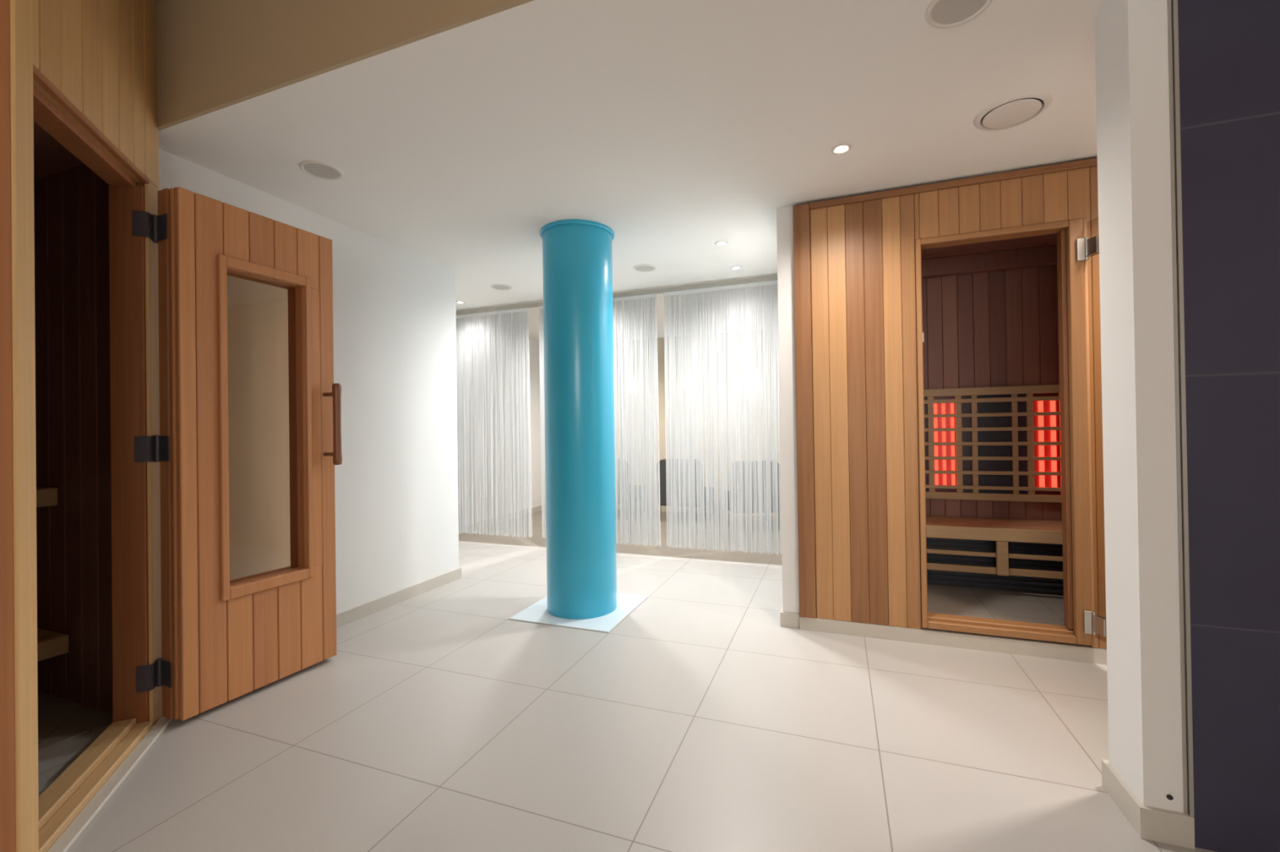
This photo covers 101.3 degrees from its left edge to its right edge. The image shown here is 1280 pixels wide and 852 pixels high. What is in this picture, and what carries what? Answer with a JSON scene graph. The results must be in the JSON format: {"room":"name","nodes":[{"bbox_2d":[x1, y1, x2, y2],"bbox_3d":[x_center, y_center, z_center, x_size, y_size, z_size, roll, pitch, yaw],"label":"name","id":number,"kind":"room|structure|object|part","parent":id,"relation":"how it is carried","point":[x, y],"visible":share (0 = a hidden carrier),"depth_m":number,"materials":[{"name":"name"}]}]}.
{"room":"spa sauna area","nodes":[
{"label":"spa sauna area","id":0,"kind":"room"},
{"bbox_2d":[158,148,458,613],"bbox_3d":[-1.679,-0.014,2.899,0.200,2.160,1.735,-1,0,21],"label":"wall","id":1,"kind":"structure","parent":0,"point":[394,314],"depth_m":2.93,"materials":[{"name":"white paint"}]},
{"bbox_2d":[336,567,462,628],"bbox_3d":[-1.663,1.030,2.898,0.224,0.072,1.747,-1,0,21],"label":"baseboard","id":2,"kind":"structure","parent":1,"relation":"attached to","point":[356,613],"depth_m":3.12,"materials":[{"name":"beige tile"}]},
{"bbox_2d":[155,0,534,130],"bbox_3d":[-0.202,-1.424,1.346,6.700,0.600,0.015,-1,0,21],"label":"wall","id":3,"kind":"structure","parent":0,"point":[212,55],"depth_m":1.72,"materials":[{"name":"beige paint"}]},
{"bbox_2d":[457,322,545,524],"bbox_3d":[-2.077,0.003,4.770,0.140,2.160,4.960,-1,0,21],"label":"wall","id":4,"kind":"structure","parent":0,"point":[534,346],"depth_m":6.51,"materials":[{"name":"white paint"}]},
{"bbox_2d":[458,505,542,534],"bbox_3d":[-1.822,1.046,5.187,0.012,0.072,4.000,-1,0,21],"label":"baseboard","id":5,"kind":"structure","parent":4,"relation":"attached to","point":[538,508],"depth_m":6.16,"materials":[{"name":"beige tile"}]},
{"bbox_2d":[38,509,1217,851],"bbox_3d":[0.230,1.086,2.387,6.700,0.100,8.200,-1,0,21],"label":"floor","id":6,"kind":"structure","parent":0,"point":[438,721],"depth_m":1.73,"materials":[{"name":"white tile"}]},
{"bbox_2d":[0,0,342,851],"bbox_3d":[-2.549,-0.259,1.153,2.106,2.655,3.136,-1,0,21],"label":"cabin","id":7,"kind":"object","parent":6,"relation":"on","point":[120,606],"visible":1,"depth_m":1.88,"materials":[{"name":"red wood"}]},
{"bbox_3d":[-1.630,-1.227,1.568,0.030,0.740,0.802,-1,0,-24],"label":"facade panel","id":8,"kind":"part","parent":7,"relation":"part of","materials":[{"name":"brown wood"}]},
{"bbox_3d":[-1.512,0.095,2.121,0.016,1.888,0.585,-1,0,24],"label":"door","id":9,"kind":"part","parent":7,"relation":"part of","materials":[{"name":"red wood"}]},
{"bbox_3d":[-1.367,-0.008,2.333,0.086,0.363,0.037,-1,0,16],"label":"handle","id":10,"kind":"part","parent":7,"relation":"part of","materials":[{"name":"brown wood"}]},
{"bbox_2d":[508,593,648,632],"bbox_3d":[-0.333,1.045,3.025,0.592,0.006,0.592,-1,0,21],"label":"floor plate","id":11,"kind":"object","parent":6,"relation":"on","point":[537,613],"visible":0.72,"depth_m":2.86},
{"bbox_2d":[539,219,617,619],"bbox_3d":[-0.347,-0.035,3.028,0.426,2.154,0.426,-1,0,21],"label":"round column","id":12,"kind":"structure","parent":11,"relation":"on","point":[578,284],"depth_m":2.85,"materials":[{"name":"paint"}]},
{"bbox_2d":[615,458,644,519],"bbox_3d":[-0.279,0.721,6.286,0.500,0.692,0.677,-1,0,21],"label":"lounge chair","id":13,"kind":"object","parent":6,"relation":"on","point":[634,486],"visible":0.08,"depth_m":5.95,"materials":[{"name":"grey fabric"}]},
{"bbox_3d":[-0.374,0.628,6.036,0.500,0.507,0.142,-1,0,21],"label":"backrest","id":14,"kind":"part","parent":13,"relation":"part of","materials":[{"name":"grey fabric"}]},
{"bbox_3d":[-0.250,0.802,6.359,0.500,0.130,0.520,-1,0,21],"label":"seat","id":15,"kind":"part","parent":13,"relation":"part of","materials":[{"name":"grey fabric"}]},
{"bbox_2d":[657,458,713,521],"bbox_3d":[0.531,0.708,5.982,0.500,0.692,0.677,-1,0,21],"label":"lounge chair","id":16,"kind":"object","parent":6,"relation":"on","point":[663,462],"visible":0.19,"depth_m":5.74,"materials":[{"name":"grey fabric"}]},
{"bbox_3d":[0.436,0.615,5.732,0.500,0.507,0.142,-1,0,21],"label":"backrest","id":17,"kind":"part","parent":16,"relation":"part of","materials":[{"name":"grey fabric"}]},
{"bbox_3d":[0.560,0.788,6.055,0.500,0.130,0.520,-1,0,21],"label":"seat","id":18,"kind":"part","parent":16,"relation":"part of","materials":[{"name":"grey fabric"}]},
{"bbox_2d":[723,460,781,524],"bbox_3d":[1.152,0.696,5.480,0.500,0.692,0.677,-1,0,1],"label":"lounge chair","id":19,"kind":"object","parent":6,"relation":"on","point":[771,464],"visible":0.2,"depth_m":5.18,"materials":[{"name":"grey fabric"}]},
{"bbox_3d":[1.154,0.777,5.559,0.500,0.130,0.520,-1,0,1],"label":"seat","id":20,"kind":"part","parent":19,"relation":"part of","materials":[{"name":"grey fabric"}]},
{"bbox_2d":[792,157,1106,665],"bbox_3d":[1.722,-0.058,2.571,1.801,2.148,1.588,-1,0,21],"label":"cabin","id":21,"kind":"object","parent":6,"relation":"on","point":[1001,437],"visible":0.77,"depth_m":2.58,"materials":[{"name":"brown wood"}]},
{"bbox_3d":[0.831,-0.077,2.649,0.080,2.081,0.030,-1,0,21],"label":"corner trim","id":22,"kind":"part","parent":21,"relation":"part of","materials":[{"name":"brown wood"}]},
{"bbox_3d":[1.659,-1.117,2.337,1.720,0.030,0.026,-1,0,21],"label":"trim","id":23,"kind":"part","parent":21,"relation":"part of","materials":[{"name":"brown wood"}]},
{"bbox_3d":[2.105,0.109,3.234,0.845,0.688,0.015,-1,0,21],"label":"heater plate","id":24,"kind":"part","parent":21,"relation":"part of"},
{"bbox_3d":[2.092,0.110,3.200,0.845,0.690,0.024,-1,0,21],"label":"heater panel","id":25,"kind":"part","parent":21,"relation":"part of","materials":[{"name":"brown wood"}]},
{"bbox_3d":[1.868,0.595,2.903,1.690,0.071,0.022,-1,0,21],"label":"rail","id":26,"kind":"part","parent":21,"relation":"part of","materials":[{"name":"brown wood"}]},
{"bbox_3d":[1.624,0.918,2.391,0.566,0.046,0.093,-1,0,21],"label":"door sill","id":27,"kind":"part","parent":21,"relation":"part of","materials":[{"name":"brown wood"}]},
{"bbox_2d":[158,0,1106,342],"bbox_3d":[0.721,-1.183,3.795,6.700,0.120,5.220,-1,0,21],"label":"ceiling","id":28,"kind":"structure","parent":0,"point":[680,128],"depth_m":1.96,"materials":[{"name":"paint"}]},
{"bbox_2d":[298,160,343,180],"bbox_3d":[-1.370,-1.098,2.257,0.166,0.008,0.166,-1,0,21],"label":"ceiling speaker","id":29,"kind":"object","parent":28,"relation":"attached to","point":[317,169],"visible":1,"depth_m":2.25,"materials":[{"name":"white plastic"}]},
{"bbox_2d":[303,163,339,178],"bbox_3d":[-1.370,-1.099,2.257,0.132,0.005,0.132,-1,0,-21],"label":"speaker grille","id":30,"kind":"object","parent":29,"relation":"attached to","point":[320,171],"depth_m":2.25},
{"bbox_2d":[455,301,465,303],"bbox_3d":[-1.574,-1.082,4.593,0.080,0.006,0.080,-1,0,21],"label":"recessed light","id":31,"kind":"object","parent":28,"relation":"in","point":[457,302],"visible":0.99,"depth_m":4.59,"materials":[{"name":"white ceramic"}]},
{"bbox_2d":[490,284,512,290],"bbox_3d":[-1.089,-1.091,4.125,0.166,0.008,0.166,-1,0,21],"label":"ceiling speaker","id":32,"kind":"object","parent":28,"relation":"attached to","point":[496,286],"visible":1,"depth_m":4.11,"materials":[{"name":"white plastic"}]},
{"bbox_2d":[493,285,510,289],"bbox_3d":[-1.089,-1.092,4.125,0.132,0.005,0.132,-1,0,-28],"label":"speaker grille","id":33,"kind":"object","parent":32,"relation":"attached to","point":[496,287],"depth_m":4.13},
{"bbox_2d":[455,275,777,315],"bbox_3d":[-0.405,-1.071,4.410,3.267,0.032,0.028,-1,0,21],"label":"rail","id":34,"kind":"object","parent":28,"relation":"attached to","point":[771,277],"visible":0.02,"depth_m":4.19,"materials":[{"name":"grey metal"}]},
{"bbox_2d":[456,307,532,537],"bbox_3d":[-1.444,-0.023,4.801,1.009,2.030,0.062,-1,0,21],"label":"curtain","id":35,"kind":"object","parent":34,"relation":"hanging from","point":[480,418],"visible":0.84,"depth_m":4.75,"materials":[{"name":"white fabric"}]},
{"bbox_2d":[538,293,661,546],"bbox_3d":[-0.358,-0.041,4.391,1.086,2.030,0.050,-1,0,21],"label":"curtain","id":36,"kind":"object","parent":34,"relation":"hanging from","point":[644,531],"visible":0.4,"depth_m":4.27,"materials":[{"name":"white fabric"}]},
{"bbox_2d":[663,280,782,555],"bbox_3d":[0.669,-0.057,4.007,0.991,2.030,0.057,-1,0,21],"label":"curtain","id":37,"kind":"object","parent":34,"relation":"hanging from","point":[751,387],"visible":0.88,"depth_m":4.01,"materials":[{"name":"white fabric"}]},
{"bbox_2d":[633,264,656,271],"bbox_3d":[0.034,-1.109,3.690,0.166,0.008,0.166,-1,0,21],"label":"ceiling speaker","id":38,"kind":"object","parent":28,"relation":"attached to","point":[640,268],"visible":1,"depth_m":3.68,"materials":[{"name":"white plastic"}]},
{"bbox_2d":[635,266,653,271],"bbox_3d":[0.034,-1.111,3.690,0.132,0.005,0.132,-1,0,-28],"label":"speaker grille","id":39,"kind":"object","parent":38,"relation":"attached to","point":[637,268],"depth_m":3.69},
{"bbox_2d":[715,240,728,245],"bbox_3d":[0.499,-1.120,3.216,0.080,0.006,0.080,-1,0,21],"label":"recessed light","id":40,"kind":"object","parent":28,"relation":"in","point":[719,242],"visible":1,"depth_m":3.21,"materials":[{"name":"white ceramic"}]},
{"bbox_2d":[730,266,742,270],"bbox_3d":[0.681,-1.119,3.714,0.080,0.006,0.080,-1,0,21],"label":"recessed light","id":41,"kind":"object","parent":28,"relation":"in","point":[734,268],"visible":1,"depth_m":3.71,"materials":[{"name":"white ceramic"}]},
{"bbox_2d":[831,142,852,154],"bbox_3d":[0.822,-1.131,2.141,0.080,0.006,0.080,-1,0,21],"label":"recessed light","id":42,"kind":"object","parent":28,"relation":"in","point":[840,148],"visible":1,"depth_m":2.14,"materials":[{"name":"white ceramic"}]},
{"bbox_2d":[924,0,992,28],"bbox_3d":[0.862,-1.135,1.414,0.166,0.008,0.166,-1,0,21],"label":"ceiling speaker","id":43,"kind":"object","parent":28,"relation":"attached to","point":[939,14],"visible":1,"depth_m":1.43,"materials":[{"name":"white plastic"}]},
{"bbox_2d":[973,91,1052,130],"bbox_3d":[1.350,-1.135,1.907,0.234,0.016,0.234,-1,0,21],"label":"ceiling vent","id":44,"kind":"object","parent":28,"relation":"in","point":[1014,110],"visible":1,"depth_m":1.88,"materials":[{"name":"white plastic"}]},
{"bbox_2d":[614,329,779,422],"bbox_3d":[0.345,-0.021,6.563,3.415,2.160,0.100,-1,0,21],"label":"wall","id":45,"kind":"structure","parent":0,"point":[660,341],"depth_m":6.50,"materials":[{"name":"beige paint"}]},
{"bbox_2d":[615,419,780,516],"bbox_3d":[0.395,0.503,6.475,3.275,1.110,0.030,-1,0,21],"label":"trim","id":46,"kind":"structure","parent":45,"relation":"attached to","point":[662,434],"depth_m":6.36,"materials":[{"name":"beige paint"}]},
{"bbox_2d":[776,205,799,613],"bbox_3d":[1.362,-0.048,4.299,0.082,2.160,3.425,-1,0,21],"label":"wall partition","id":47,"kind":"structure","parent":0,"point":[784,222],"depth_m":2.70,"materials":[{"name":"white paint"}]},
{"bbox_2d":[780,604,799,628],"bbox_3d":[0.973,0.995,3.231,0.094,0.072,1.177,-1,0,21],"label":"baseboard","id":48,"kind":"structure","parent":47,"relation":"attached to","point":[787,620],"depth_m":2.68,"materials":[{"name":"beige tile"}]},
{"bbox_2d":[1094,0,1279,851],"bbox_3d":[2.113,-0.078,1.068,1.812,2.160,0.181,-1,0,21],"label":"wall","id":49,"kind":"structure","parent":0,"point":[1229,50],"depth_m":1.26,"materials":[{"name":"paint"}]},
{"bbox_2d":[1101,759,1195,848],"bbox_3d":[2.076,0.965,1.084,1.724,0.075,0.201,-1,0,21],"label":"baseboard","id":50,"kind":"structure","parent":49,"relation":"attached to","point":[1153,824],"depth_m":1.29,"materials":[{"name":"beige tile"}]},
{"bbox_2d":[1166,794,1173,799],"bbox_3d":[1.294,0.907,1.281,0.012,0.012,0.003,-1,0,21],"label":"plug","id":51,"kind":"object","parent":49,"relation":"attached to","point":[1169,797],"visible":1,"depth_m":1.28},
{"bbox_2d":[1167,0,1194,817],"bbox_3d":[1.313,-0.103,1.278,0.016,2.085,0.020,-1,0,21],"label":"trim","id":52,"kind":"structure","parent":49,"relation":"attached to","point":[1172,5],"depth_m":1.27,"materials":[{"name":"metal"}]}
]}

